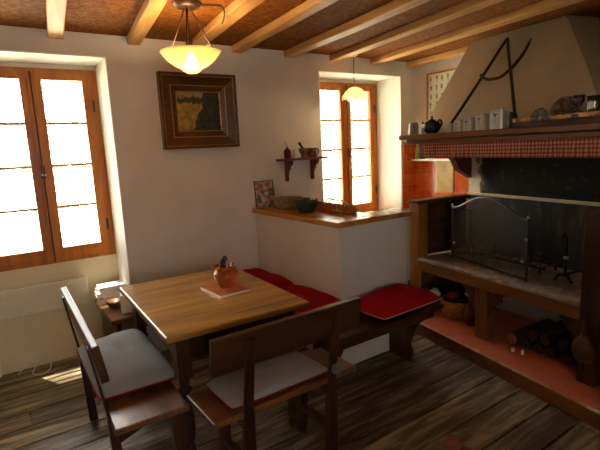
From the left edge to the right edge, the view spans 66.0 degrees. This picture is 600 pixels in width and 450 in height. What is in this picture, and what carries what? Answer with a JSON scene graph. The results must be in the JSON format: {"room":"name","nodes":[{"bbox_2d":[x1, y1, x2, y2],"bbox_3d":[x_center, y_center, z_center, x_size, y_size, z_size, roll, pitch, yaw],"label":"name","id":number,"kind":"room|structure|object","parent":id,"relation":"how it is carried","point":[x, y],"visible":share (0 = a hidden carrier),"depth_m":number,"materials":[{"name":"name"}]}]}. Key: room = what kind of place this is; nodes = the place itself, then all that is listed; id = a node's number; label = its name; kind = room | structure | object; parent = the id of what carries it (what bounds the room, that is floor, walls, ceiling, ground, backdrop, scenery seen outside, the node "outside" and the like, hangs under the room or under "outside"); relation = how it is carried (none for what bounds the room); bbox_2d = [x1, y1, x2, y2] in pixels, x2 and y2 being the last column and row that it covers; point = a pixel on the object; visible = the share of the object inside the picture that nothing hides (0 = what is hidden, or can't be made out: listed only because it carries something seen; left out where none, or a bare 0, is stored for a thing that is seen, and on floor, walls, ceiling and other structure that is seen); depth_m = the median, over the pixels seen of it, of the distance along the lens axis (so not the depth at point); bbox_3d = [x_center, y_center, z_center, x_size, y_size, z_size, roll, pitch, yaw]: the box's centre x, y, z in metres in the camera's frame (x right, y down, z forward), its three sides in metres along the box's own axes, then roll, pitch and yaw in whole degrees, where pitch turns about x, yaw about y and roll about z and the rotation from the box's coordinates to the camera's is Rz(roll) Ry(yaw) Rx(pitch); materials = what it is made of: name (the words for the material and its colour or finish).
{"room":"traditional dwelling","nodes":[
{"label":"traditional dwelling","id":0,"kind":"room"},
{"bbox_2d":[0,254,124,374],"bbox_3d":[-1.935,0.682,3.735,0.925,0.790,0.140,-9,12,-34],"label":"wall","id":1,"kind":"structure","parent":0,"point":[50,333],"depth_m":3.63,"materials":[{"name":"beige paint"}]},
{"bbox_2d":[0,275,89,320],"bbox_3d":[-1.997,0.558,3.544,0.685,0.225,0.075,-9,12,-34],"label":"wall heater","id":2,"kind":"object","parent":1,"relation":"attached to","point":[21,301],"visible":0.94,"depth_m":3.51,"materials":[{"name":"beige metal"}]},
{"bbox_2d":[18,317,51,375],"bbox_3d":[-2.017,0.904,3.491,0.214,0.440,0.131,-3,10,1],"label":"cable","id":3,"kind":"object","parent":2,"relation":"hanging from","point":[23,317],"visible":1,"depth_m":3.52,"materials":[{"name":"white plastic"}]},
{"bbox_2d":[0,277,77,291],"bbox_3d":[-1.997,0.451,3.515,0.560,0.005,0.032,-9,12,-34],"label":"vent grille","id":4,"kind":"object","parent":2,"relation":"attached to","point":[73,279],"depth_m":3.52,"materials":[{"name":"metal"}]},
{"bbox_2d":[0,25,415,351],"bbox_3d":[-0.893,-0.271,4.096,5.330,2.450,0.520,-9,12,-34],"label":"wall","id":5,"kind":"structure","parent":0,"point":[184,210],"depth_m":3.85,"materials":[{"name":"paint"}]},
{"bbox_2d":[0,66,115,271],"bbox_3d":[-1.945,-0.423,3.486,0.925,1.472,0.170,-9,12,-34],"label":"window","id":6,"kind":"structure","parent":5,"relation":"in","point":[53,251],"depth_m":3.53,"materials":[{"name":"brown wood"}]},
{"bbox_2d":[0,61,376,83],"bbox_3d":[-0.784,-1.374,4.247,3.930,0.038,0.150,-9,12,-34],"label":"lintel","id":7,"kind":"object","parent":5,"relation":"attached to","point":[2,63],"visible":0.39,"depth_m":3.50,"materials":[{"name":"paint"}]},
{"bbox_2d":[156,71,239,149],"bbox_3d":[-0.802,-0.914,3.716,0.644,0.584,0.055,-9,12,-34],"label":"framed painting","id":8,"kind":"object","parent":5,"relation":"attached to","point":[201,107],"visible":1,"depth_m":3.71,"materials":[{"name":"brown wood"}]},
{"bbox_2d":[0,50,401,377],"bbox_3d":[-0.689,-0.213,4.150,4.189,2.300,0.365,-9,12,-34],"label":"window reveal","id":9,"kind":"object","parent":5,"relation":"attached to","point":[388,86],"visible":0.64,"depth_m":3.81,"materials":[{"name":"white paint"}]},
{"bbox_2d":[276,156,327,180],"bbox_3d":[0.025,-0.519,4.288,0.490,0.210,0.149,-9,12,-34],"label":"wall shelf","id":10,"kind":"object","parent":5,"relation":"attached to","point":[314,161],"visible":1,"depth_m":4.25,"materials":[{"name":"red wood"}]},
{"bbox_2d":[284,141,290,158],"bbox_3d":[-0.115,-0.678,4.170,0.066,0.154,0.065,-9,12,-34],"label":"soap bottle","id":11,"kind":"object","parent":10,"relation":"on","point":[287,152],"visible":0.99,"depth_m":4.15,"materials":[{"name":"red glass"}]},
{"bbox_2d":[292,149,296,157],"bbox_3d":[-0.051,-0.648,4.199,0.040,0.080,0.039,-9,12,-34],"label":"shaker","id":12,"kind":"object","parent":10,"relation":"on","point":[294,150],"visible":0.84,"depth_m":4.19,"materials":[{"name":"ceramic"}]},
{"bbox_2d":[298,142,309,157],"bbox_3d":[0.037,-0.694,4.250,0.103,0.145,0.115,-1,10,7],"label":"mortar","id":13,"kind":"object","parent":10,"relation":"on","point":[303,151],"visible":0.99,"depth_m":4.22,"materials":[{"name":"brown wood"}]},
{"bbox_2d":[298,148,309,157],"bbox_3d":[0.039,-0.666,4.260,0.104,0.086,0.103,-9,12,-34],"label":"bowl","id":14,"kind":"object","parent":13,"relation":"attached to","point":[304,152],"depth_m":4.23,"materials":[{"name":"orange ceramic"}]},
{"bbox_2d":[308,148,318,156],"bbox_3d":[0.124,-0.678,4.312,0.110,0.085,0.096,-2,10,3],"label":"jug","id":15,"kind":"object","parent":10,"relation":"on","point":[313,152],"visible":0.93,"depth_m":4.28,"materials":[{"name":"ceramic"}]},
{"bbox_2d":[319,82,377,211],"bbox_3d":[0.517,-0.825,5.139,0.950,1.462,0.170,-9,12,-34],"label":"window","id":16,"kind":"structure","parent":5,"relation":"in","point":[344,107],"depth_m":5.19,"materials":[{"name":"brown wood"}]},
{"bbox_2d":[0,280,599,449],"bbox_3d":[0.708,1.261,2.035,5.274,0.032,5.827,-9,12,-34],"label":"floor","id":17,"kind":"structure","parent":0,"point":[390,401],"depth_m":2.79,"materials":[{"name":"brown wood"}]},
{"bbox_2d":[61,287,189,449],"bbox_3d":[-0.965,0.823,2.487,0.389,0.839,1.080,-9,11,-32],"label":"bench","id":18,"kind":"object","parent":17,"relation":"on","point":[126,414],"visible":0.67,"depth_m":2.15,"materials":[{"name":"brown wood"}]},
{"bbox_2d":[76,329,175,400],"bbox_3d":[-0.966,0.714,2.526,0.388,0.138,0.728,-9,11,-33],"label":"seat cushion","id":19,"kind":"object","parent":18,"relation":"on","point":[132,362],"visible":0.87,"depth_m":2.34,"materials":[{"name":"grey fabric"}]},
{"bbox_2d":[119,268,309,449],"bbox_3d":[-0.543,0.785,2.832,0.800,0.760,1.045,-9,11,-31],"label":"dining table","id":20,"kind":"object","parent":17,"relation":"on","point":[184,316],"visible":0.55,"depth_m":2.50,"materials":[{"name":"brown wood"}]},
{"bbox_2d":[201,283,250,297],"bbox_3d":[-0.455,0.390,2.824,0.208,0.012,0.257,-10,12,-37],"label":"trivet","id":21,"kind":"object","parent":20,"relation":"on","point":[216,290],"visible":0.83,"depth_m":2.78,"materials":[{"name":"orange ceramic"}]},
{"bbox_2d":[213,262,238,287],"bbox_3d":[-0.456,0.310,2.843,0.156,0.138,0.156,-9,12,-34],"label":"clay pot","id":22,"kind":"object","parent":21,"relation":"on","point":[224,277],"visible":0.98,"depth_m":2.79,"materials":[{"name":"ceramic"}]},
{"bbox_2d":[220,258,223,267],"bbox_3d":[-0.472,0.279,2.822,0.019,0.160,0.036,2,11,26],"label":"utensil","id":23,"kind":"object","parent":22,"relation":"in","point":[221,259],"visible":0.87,"depth_m":2.81,"materials":[{"name":"plastic"}]},
{"bbox_2d":[222,255,226,267],"bbox_3d":[-0.458,0.270,2.836,0.036,0.170,0.018,-9,12,-34],"label":"utensil","id":24,"kind":"object","parent":22,"relation":"in","point":[224,257],"visible":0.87,"depth_m":2.82,"materials":[{"name":"plastic"}]},
{"bbox_2d":[94,299,443,360],"bbox_3d":[-0.307,0.801,3.607,2.726,0.448,1.220,0,10,18],"label":"bench","id":25,"kind":"object","parent":17,"relation":"on","point":[402,328],"visible":0.38,"depth_m":3.20,"materials":[{"name":"brown wood"}]},
{"bbox_2d":[97,297,119,304],"bbox_3d":[-1.518,0.593,3.731,0.210,0.030,0.150,-8,11,-29],"label":"book","id":26,"kind":"object","parent":25,"relation":"on","point":[100,301],"visible":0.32,"depth_m":3.63,"materials":[{"name":"paper"}]},
{"bbox_2d":[99,294,119,300],"bbox_3d":[-1.511,0.563,3.732,0.200,0.026,0.140,-11,12,-39],"label":"book","id":27,"kind":"object","parent":26,"relation":"on","point":[117,295],"visible":0.39,"depth_m":3.65,"materials":[{"name":"paper"}]},
{"bbox_2d":[94,290,119,297],"bbox_3d":[-1.535,0.536,3.724,0.210,0.030,0.150,-9,11,-32],"label":"book","id":28,"kind":"object","parent":27,"relation":"on","point":[98,295],"visible":0.5,"depth_m":3.65,"materials":[{"name":"paper"}]},
{"bbox_2d":[95,288,118,293],"bbox_3d":[-1.522,0.509,3.717,0.200,0.024,0.140,-12,13,-43],"label":"book","id":29,"kind":"object","parent":28,"relation":"on","point":[96,289],"visible":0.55,"depth_m":3.65,"materials":[{"name":"paper"}]},
{"bbox_2d":[96,280,125,290],"bbox_3d":[-1.515,0.485,3.718,0.210,0.020,0.150,-9,12,-34],"label":"book","id":30,"kind":"object","parent":29,"relation":"on","point":[114,284],"visible":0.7,"depth_m":3.69,"materials":[{"name":"paper"}]},
{"bbox_2d":[106,298,120,307],"bbox_3d":[-1.433,0.607,3.571,0.124,0.048,0.123,-9,12,-34],"label":"wooden bowl","id":31,"kind":"object","parent":25,"relation":"on","point":[112,303],"visible":0.91,"depth_m":3.55,"materials":[{"name":"brown wood"}]},
{"bbox_2d":[119,292,132,313],"bbox_3d":[-1.289,0.571,3.439,0.090,0.150,0.130,-7,10,-22],"label":"box","id":32,"kind":"object","parent":25,"relation":"on","point":[126,307],"visible":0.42,"depth_m":3.38,"materials":[{"name":"white paint"}]},
{"bbox_2d":[242,268,294,287],"bbox_3d":[-0.348,0.458,3.838,0.378,0.150,0.668,-9,12,-34],"label":"bench cushion","id":33,"kind":"object","parent":25,"relation":"on","point":[279,281],"visible":0.33,"depth_m":3.71,"materials":[{"name":"red fabric"}]},
{"bbox_2d":[281,285,341,313],"bbox_3d":[0.049,0.539,3.267,0.368,0.140,0.708,-9,12,-34],"label":"bench cushion","id":34,"kind":"object","parent":25,"relation":"on","point":[316,298],"visible":0.29,"depth_m":3.21,"materials":[{"name":"red fabric"}]},
{"bbox_2d":[360,284,441,319],"bbox_3d":[0.674,0.519,3.264,0.608,0.119,0.358,-10,12,-36],"label":"bench cushion","id":35,"kind":"object","parent":25,"relation":"on","point":[389,302],"visible":0.92,"depth_m":3.14,"materials":[{"name":"red fabric"}]},
{"bbox_2d":[186,296,360,449],"bbox_3d":[-0.107,0.813,2.309,0.820,0.839,0.370,-9,12,-35],"label":"bench","id":36,"kind":"object","parent":17,"relation":"on","point":[245,348],"visible":0.84,"depth_m":2.15,"materials":[{"name":"brown wood"}]},
{"bbox_2d":[204,350,327,410],"bbox_3d":[-0.159,0.753,2.326,0.578,0.048,0.318,-9,12,-35],"label":"seat cushion","id":37,"kind":"object","parent":36,"relation":"on","point":[277,374],"visible":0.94,"depth_m":2.27,"materials":[{"name":"grey fabric"}]},
{"bbox_2d":[445,433,472,449],"bbox_3d":[0.676,0.937,1.250,0.400,0.874,0.454,6,13,41],"label":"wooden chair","id":38,"kind":"object","parent":17,"relation":"on","point":[452,442],"visible":1,"depth_m":1.14,"materials":[{"name":"red wood"}]},
{"bbox_2d":[0,0,599,61],"bbox_3d":[0.563,-1.201,1.660,5.280,0.060,5.940,-9,12,-34],"label":"ceiling","id":39,"kind":"structure","parent":0,"point":[105,17],"depth_m":3.14,"materials":[{"name":"brown wood"}]},
{"bbox_2d":[45,0,66,38],"bbox_3d":[-0.397,-0.951,0.802,0.105,0.056,5.300,-8,11,-27],"label":"ceiling beam","id":40,"kind":"structure","parent":39,"relation":"attached to","point":[55,10],"depth_m":2.66,"materials":[{"name":"brown wood"}]},
{"bbox_2d":[127,0,166,44],"bbox_3d":[-0.046,-1.005,1.023,0.098,0.055,5.350,-7,11,-25],"label":"ceiling beam","id":41,"kind":"structure","parent":39,"relation":"attached to","point":[150,10],"depth_m":2.82,"materials":[{"name":"brown wood"}]},
{"bbox_2d":[159,0,220,73],"bbox_3d":[-0.645,-1.087,2.699,0.352,0.391,0.352,-9,12,-34],"label":"pendant lamp","id":42,"kind":"object","parent":39,"relation":"hanging from","point":[190,58],"visible":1,"depth_m":2.63,"materials":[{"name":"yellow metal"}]},
{"bbox_2d":[201,4,224,23],"bbox_3d":[-0.520,-1.248,2.725,0.162,0.095,0.068,-9,12,-34],"label":"cable","id":43,"kind":"object","parent":39,"relation":"attached to","point":[201,4],"visible":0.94,"depth_m":2.71,"materials":[{"name":"brown metal"}]},
{"bbox_2d":[191,0,264,45],"bbox_3d":[0.372,-1.076,1.325,0.108,0.056,5.300,-8,11,-26],"label":"ceiling beam","id":44,"kind":"structure","parent":39,"relation":"attached to","point":[237,9],"depth_m":2.90,"materials":[{"name":"brown wood"}]},
{"bbox_2d":[231,0,337,53],"bbox_3d":[0.734,-1.133,1.560,0.099,0.056,5.300,-8,11,-28],"label":"ceiling beam","id":45,"kind":"structure","parent":39,"relation":"attached to","point":[308,8],"depth_m":3.04,"materials":[{"name":"brown wood"}]},
{"bbox_2d":[342,54,367,100],"bbox_3d":[0.497,-1.374,4.236,0.236,0.449,0.238,-9,12,-34],"label":"pendant","id":46,"kind":"object","parent":39,"relation":"hanging from","point":[354,92],"visible":0.96,"depth_m":4.21,"materials":[{"name":"yellow glass"}]},
{"bbox_2d":[284,0,430,57],"bbox_3d":[1.138,-1.198,1.836,0.112,0.056,5.300,-8,11,-27],"label":"ceiling beam","id":47,"kind":"structure","parent":39,"relation":"attached to","point":[393,8],"depth_m":3.19,"materials":[{"name":"brown wood"}]},
{"bbox_2d":[330,0,503,60],"bbox_3d":[1.498,-1.254,2.062,0.112,0.056,5.350,-7,11,-25],"label":"ceiling beam","id":48,"kind":"structure","parent":39,"relation":"attached to","point":[469,6],"depth_m":3.32,"materials":[{"name":"brown wood"}]},
{"bbox_2d":[406,46,467,66],"bbox_3d":[1.433,-1.683,4.618,0.117,0.056,0.950,-8,11,-29],"label":"ceiling beam","id":49,"kind":"structure","parent":39,"relation":"attached to","point":[457,52],"depth_m":4.63,"materials":[{"name":"brown wood"}]},
{"bbox_2d":[370,0,584,63],"bbox_3d":[1.906,-1.320,2.341,0.110,0.055,5.350,-7,11,-25],"label":"ceiling beam","id":50,"kind":"structure","parent":39,"relation":"attached to","point":[544,6],"depth_m":3.43,"materials":[{"name":"brown wood"}]},
{"bbox_2d":[255,213,407,363],"bbox_3d":[0.236,0.420,3.932,0.685,1.040,1.180,-9,12,-34],"label":"wall partition","id":51,"kind":"structure","parent":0,"point":[362,260],"depth_m":3.46,"materials":[{"name":"paint"}]},
{"bbox_2d":[252,205,412,228],"bbox_3d":[0.220,-0.111,3.830,0.745,0.040,1.210,-9,12,-34],"label":"trim","id":52,"kind":"structure","parent":51,"relation":"on","point":[318,217],"depth_m":3.46,"materials":[{"name":"brown wood"}]},
{"bbox_2d":[253,180,274,207],"bbox_3d":[-0.317,-0.277,4.128,0.180,0.240,0.046,-7,10,-24],"label":"picture card","id":53,"kind":"object","parent":52,"relation":"on","point":[263,190],"visible":1,"depth_m":4.12,"materials":[{"name":"multicoloured paper"}]},
{"bbox_2d":[272,196,302,208],"bbox_3d":[-0.110,-0.196,4.024,0.269,0.092,0.282,-9,12,-34],"label":"wicker basket","id":54,"kind":"object","parent":52,"relation":"on","point":[287,202],"visible":0.78,"depth_m":3.94,"materials":[{"name":"brown wicker"}]},
{"bbox_2d":[294,198,317,212],"bbox_3d":[0.050,-0.154,3.688,0.189,0.107,0.187,-9,12,-34],"label":"bowl","id":55,"kind":"object","parent":52,"relation":"on","point":[303,206],"visible":1,"depth_m":3.63,"materials":[{"name":"ceramic"}]},
{"bbox_2d":[315,201,356,213],"bbox_3d":[0.227,-0.150,3.787,0.120,0.050,0.610,-9,11,-32],"label":"tray","id":56,"kind":"object","parent":52,"relation":"on","point":[320,205],"visible":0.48,"depth_m":3.64,"materials":[{"name":"orange wicker"}]},
{"bbox_2d":[324,198,348,212],"bbox_3d":[0.292,-0.161,3.643,0.084,0.092,0.296,-7,10,-24],"label":"rack","id":57,"kind":"object","parent":56,"relation":"in","point":[333,199],"visible":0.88,"depth_m":3.62,"materials":[{"name":"brown wood"}]},
{"bbox_2d":[415,56,462,255],"bbox_3d":[2.892,-0.288,3.143,0.150,2.450,5.320,-9,12,-34],"label":"wall","id":58,"kind":"structure","parent":0,"point":[420,71],"depth_m":5.03,"materials":[{"name":"paint"}]},
{"bbox_2d":[411,159,449,160],"bbox_3d":[1.442,-0.700,4.953,0.090,0.022,0.570,-9,12,-34],"label":"spice shelf","id":59,"kind":"object","parent":58,"relation":"attached to","point":[411,159],"visible":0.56,"depth_m":4.94,"materials":[{"name":"white paint"}]},
{"bbox_2d":[415,144,419,158],"bbox_3d":[1.304,-0.822,5.135,0.052,0.190,0.051,-9,12,-34],"label":"oil bottle","id":60,"kind":"object","parent":59,"relation":"on","point":[417,149],"visible":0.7,"depth_m":5.12,"materials":[{"name":"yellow glass"}]},
{"bbox_2d":[420,144,424,158],"bbox_3d":[1.347,-0.806,5.074,0.060,0.175,0.059,-9,12,-34],"label":"bottle","id":61,"kind":"object","parent":59,"relation":"on","point":[421,149],"visible":0.49,"depth_m":5.06,"materials":[{"name":"glass"}]},
{"bbox_2d":[402,142,468,208],"bbox_3d":[1.488,-0.515,4.845,0.218,0.740,0.900,-9,12,-34],"label":"wall tiles","id":62,"kind":"structure","parent":58,"relation":"attached to","point":[419,177],"depth_m":5.15,"materials":[{"name":"orange tile"}]},
{"bbox_2d":[437,161,453,192],"bbox_3d":[1.545,-0.517,4.915,0.012,0.335,0.210,-9,12,-34],"label":"decorative tile panel","id":63,"kind":"object","parent":62,"relation":"attached to","point":[445,170],"visible":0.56,"depth_m":4.91,"materials":[{"name":"beige tile"}]},
{"bbox_2d":[426,68,455,120],"bbox_3d":[1.533,-1.314,4.755,0.022,0.550,0.570,-9,12,-34],"label":"poster","id":64,"kind":"object","parent":58,"relation":"attached to","point":[436,82],"visible":0.34,"depth_m":4.88,"materials":[{"name":"white paper"}]},
{"bbox_2d":[422,308,599,410],"bbox_3d":[2.073,0.889,3.219,1.500,0.013,2.618,-7,11,-26],"label":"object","id":65,"kind":"structure","parent":0,"point":[553,372],"depth_m":3.25,"materials":[{"name":"red paint"}]},
{"bbox_2d":[440,294,468,320],"bbox_3d":[1.347,0.706,3.977,0.275,0.157,0.271,-9,12,-34],"label":"basket","id":66,"kind":"object","parent":65,"relation":"on","point":[452,311],"visible":0.53,"depth_m":3.88,"materials":[{"name":"orange wicker"}]},
{"bbox_2d":[430,288,440,295],"bbox_3d":[1.175,0.594,4.020,0.084,0.105,0.100,-7,11,-26],"label":"crumpled paper","id":67,"kind":"object","parent":66,"relation":"in","point":[435,290],"visible":0.53,"depth_m":3.99,"materials":[{"name":"white paper"}]},
{"bbox_2d":[444,291,467,302],"bbox_3d":[1.342,0.609,3.960,0.210,0.095,0.210,-7,11,-26],"label":"cloth bundle","id":68,"kind":"object","parent":66,"relation":"in","point":[452,296],"visible":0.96,"depth_m":3.90,"materials":[{"name":"fabric"}]},
{"bbox_2d":[463,297,474,325],"bbox_3d":[1.401,0.703,3.777,0.124,0.225,0.124,-1,10,13],"label":"jug","id":69,"kind":"object","parent":65,"relation":"on","point":[468,312],"visible":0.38,"depth_m":3.74,"materials":[{"name":"orange ceramic"}]},
{"bbox_2d":[409,158,599,387],"bbox_3d":[1.645,0.094,3.486,0.780,1.500,1.680,-7,11,-26],"label":"fireplace","id":70,"kind":"object","parent":65,"relation":"on","point":[559,195],"depth_m":3.48,"materials":[{"name":"brown wood"}]},
{"bbox_2d":[451,196,530,281],"bbox_3d":[1.482,0.055,3.548,0.188,0.559,0.831,-6,10,-18],"label":"fire screen","id":71,"kind":"object","parent":70,"relation":"on","point":[485,231],"visible":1,"depth_m":3.48,"materials":[{"name":"black metal"}]},
{"bbox_2d":[399,122,599,177],"bbox_3d":[1.648,-0.473,3.217,0.760,0.403,2.050,-7,11,-26],"label":"mantel shelf","id":72,"kind":"object","parent":70,"relation":"attached to","point":[463,166],"visible":0.84,"depth_m":3.05,"materials":[{"name":"brown wood"}]},
{"bbox_2d":[409,122,418,134],"bbox_3d":[0.964,-0.816,3.916,0.080,0.100,0.079,-7,11,-26],"label":"glass jar","id":73,"kind":"object","parent":72,"relation":"on","point":[413,127],"visible":0.85,"depth_m":3.88,"materials":[{"name":"glass"}]},
{"bbox_2d":[420,125,425,133],"bbox_3d":[1.038,-0.808,3.904,0.044,0.082,0.043,-7,11,-26],"label":"pot","id":74,"kind":"object","parent":72,"relation":"on","point":[421,128],"visible":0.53,"depth_m":3.89,"materials":[{"name":"ceramic"}]},
{"bbox_2d":[422,116,442,133],"bbox_3d":[1.077,-0.818,3.777,0.150,0.140,0.192,-1,10,10],"label":"teapot","id":75,"kind":"object","parent":72,"relation":"on","point":[430,126],"visible":0.96,"depth_m":3.72,"materials":[{"name":"ceramic"}]},
{"bbox_2d":[446,123,453,131],"bbox_3d":[1.177,-0.762,3.614,0.056,0.075,0.055,-8,11,-29],"label":"ceramic canister","id":76,"kind":"object","parent":72,"relation":"on","point":[449,127],"visible":0.75,"depth_m":3.59,"materials":[{"name":"white ceramic"}]},
{"bbox_2d":[454,119,462,131],"bbox_3d":[1.219,-0.761,3.528,0.071,0.098,0.070,-7,10,-23],"label":"ceramic canister","id":77,"kind":"object","parent":72,"relation":"on","point":[458,124],"visible":0.77,"depth_m":3.50,"materials":[{"name":"white ceramic"}]},
{"bbox_2d":[463,116,474,130],"bbox_3d":[1.267,-0.752,3.435,0.081,0.108,0.080,-6,10,-21],"label":"ceramic canister","id":78,"kind":"object","parent":72,"relation":"on","point":[468,123],"visible":0.84,"depth_m":3.40,"materials":[{"name":"white ceramic"}]},
{"bbox_2d":[475,113,489,129],"bbox_3d":[1.321,-0.746,3.327,0.091,0.125,0.090,-7,11,-25],"label":"ceramic canister","id":79,"kind":"object","parent":72,"relation":"on","point":[482,120],"visible":0.8,"depth_m":3.29,"materials":[{"name":"white ceramic"}]},
{"bbox_2d":[489,107,509,128],"bbox_3d":[1.384,-0.741,3.202,0.106,0.152,0.105,-8,11,-31],"label":"ceramic canister","id":80,"kind":"object","parent":72,"relation":"on","point":[498,118],"visible":0.88,"depth_m":3.16,"materials":[{"name":"white ceramic"}]},
{"bbox_2d":[423,137,599,157],"bbox_3d":[1.400,-0.487,2.969,0.034,0.110,1.760,-7,11,-26],"label":"valance","id":81,"kind":"object","parent":72,"relation":"hanging from","point":[571,147],"visible":1,"depth_m":2.96,"materials":[{"name":"red fabric"}]},
{"bbox_2d":[425,16,599,133],"bbox_3d":[1.770,-1.107,3.438,0.886,0.826,1.570,-7,11,-26],"label":"hood","id":82,"kind":"object","parent":72,"relation":"on","point":[561,59],"visible":0.77,"depth_m":3.36,"materials":[{"name":"paint"}]},
{"bbox_2d":[450,37,531,123],"bbox_3d":[1.534,-1.100,3.463,0.527,0.699,0.636,-7,11,-26],"label":"tool","id":83,"kind":"object","parent":82,"relation":"hanging from","point":[506,41],"visible":0.98,"depth_m":3.57,"materials":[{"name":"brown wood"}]},
{"bbox_2d":[508,111,517,127],"bbox_3d":[1.418,-0.700,3.078,0.060,0.110,0.060,-7,11,-26],"label":"jar","id":84,"kind":"object","parent":72,"relation":"on","point":[513,114],"visible":0.72,"depth_m":3.06,"materials":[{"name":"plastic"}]},
{"bbox_2d":[530,108,546,116],"bbox_3d":[1.531,-0.695,2.960,0.057,0.109,0.115,-6,10,-20],"label":"patterned plate","id":85,"kind":"object","parent":72,"relation":"on","point":[540,111],"visible":0.34,"depth_m":2.97,"materials":[{"name":"grey ceramic"}]},
{"bbox_2d":[513,111,599,127],"bbox_3d":[1.572,-0.617,2.687,0.072,0.062,0.724,-7,11,-26],"label":"printed box","id":86,"kind":"object","parent":72,"relation":"on","point":[592,116],"visible":0.88,"depth_m":2.71,"materials":[{"name":"brown wood"}]},
{"bbox_2d":[572,93,585,112],"bbox_3d":[1.590,-0.694,2.634,0.074,0.104,0.075,-7,11,-26],"label":"crystal glass","id":87,"kind":"object","parent":86,"relation":"on","point":[583,95],"visible":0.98,"depth_m":2.63,"materials":[{"name":"glass"}]},
{"bbox_2d":[586,95,599,111],"bbox_3d":[1.629,-0.674,2.561,0.070,0.085,0.071,-7,11,-26],"label":"crystal glass","id":88,"kind":"object","parent":86,"relation":"on","point":[590,96],"visible":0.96,"depth_m":2.56,"materials":[{"name":"clear glass"}]},
{"bbox_2d":[549,96,577,114],"bbox_3d":[1.607,-0.704,2.823,0.074,0.164,0.176,-8,11,-29],"label":"patterned plate","id":89,"kind":"object","parent":72,"relation":"on","point":[564,105],"visible":0.64,"depth_m":2.84,"materials":[{"name":"brown ceramic"}]},
{"bbox_2d":[553,232,581,283],"bbox_3d":[1.893,0.205,3.176,0.318,0.353,0.135,-7,11,-26],"label":"andiron","id":90,"kind":"object","parent":70,"relation":"on","point":[565,274],"visible":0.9,"depth_m":3.12,"materials":[{"name":"black metal"}]},
{"bbox_2d":[416,323,599,430],"bbox_3d":[1.441,0.973,3.167,1.043,0.094,2.926,-3,10,-1],"label":"trim","id":91,"kind":"structure","parent":65,"relation":"attached to","point":[587,416],"depth_m":2.98,"materials":[{"name":"brown wood"}]},
{"bbox_2d":[507,319,553,344],"bbox_3d":[1.743,0.802,3.476,0.462,0.088,0.090,-8,11,-29],"label":"log","id":92,"kind":"object","parent":65,"relation":"on","point":[514,337],"visible":0.7,"depth_m":3.39,"materials":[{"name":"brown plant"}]},
{"bbox_2d":[521,338,540,348],"bbox_3d":[1.797,0.818,3.394,0.442,0.068,0.070,-8,11,-27],"label":"log","id":93,"kind":"object","parent":65,"relation":"on","point":[526,343],"visible":0.3,"depth_m":3.29,"materials":[{"name":"brown wood"}]},
{"bbox_2d":[534,341,557,353],"bbox_3d":[1.844,0.832,3.303,0.452,0.069,0.073,-8,11,-29],"label":"log","id":94,"kind":"object","parent":65,"relation":"on","point":[539,348],"visible":0.38,"depth_m":3.19,"materials":[{"name":"brown wood"}]},
{"bbox_2d":[528,320,564,340],"bbox_3d":[1.827,0.751,3.338,0.452,0.080,0.078,-8,11,-27],"label":"log","id":95,"kind":"object","parent":94,"relation":"on","point":[535,334],"visible":0.56,"depth_m":3.26,"materials":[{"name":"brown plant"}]},
{"bbox_2d":[540,327,571,344],"bbox_3d":[1.872,0.759,3.250,0.452,0.074,0.073,-7,11,-25],"label":"log","id":96,"kind":"object","parent":94,"relation":"on","point":[551,337],"visible":0.55,"depth_m":3.17,"materials":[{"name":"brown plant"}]},
{"bbox_2d":[545,345,571,357],"bbox_3d":[1.899,0.844,3.218,0.452,0.072,0.073,-7,10,-23],"label":"log","id":97,"kind":"object","parent":65,"relation":"on","point":[554,351],"visible":0.37,"depth_m":3.13,"materials":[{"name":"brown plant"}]},
{"bbox_2d":[557,336,572,349],"bbox_3d":[1.927,0.774,3.166,0.422,0.073,0.070,-8,11,-28],"label":"log","id":98,"kind":"object","parent":97,"relation":"on","point":[566,343],"visible":0.44,"depth_m":3.06,"materials":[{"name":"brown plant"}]},
{"label":"outside","id":99,"kind":"structure","parent":0,"visible":0},
{"bbox_2d":[0,139,369,255],"bbox_3d":[-7.733,-1.624,14.739,32.016,3.187,24.008,-9,12,-34],"label":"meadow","id":100,"kind":"structure","parent":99,"point":[19,231],"depth_m":11.71,"materials":[{"name":"white"}]},
{"bbox_2d":[0,79,95,228],"bbox_3d":[-5.374,-1.724,10.119,3.226,5.526,3.186,-9,12,-34],"label":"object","id":101,"kind":"object","parent":100,"relation":"on","point":[60,176],"visible":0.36,"depth_m":9.80,"materials":[{"name":"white plant"}]},
{"bbox_2d":[320,90,368,202],"bbox_3d":[0.645,-2.334,11.860,3.208,5.388,3.224,-9,12,-34],"label":"leafy tree","id":102,"kind":"object","parent":100,"relation":"on","point":[326,127],"visible":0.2,"depth_m":11.61,"materials":[{"name":"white plant"}]},
{"bbox_2d":[321,91,368,178],"bbox_3d":[2.342,-3.897,17.668,3.796,6.170,3.853,-9,12,-34],"label":"leafy tree","id":103,"kind":"object","parent":100,"relation":"on","point":[361,138],"visible":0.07,"depth_m":17.61,"materials":[{"name":"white plant"}]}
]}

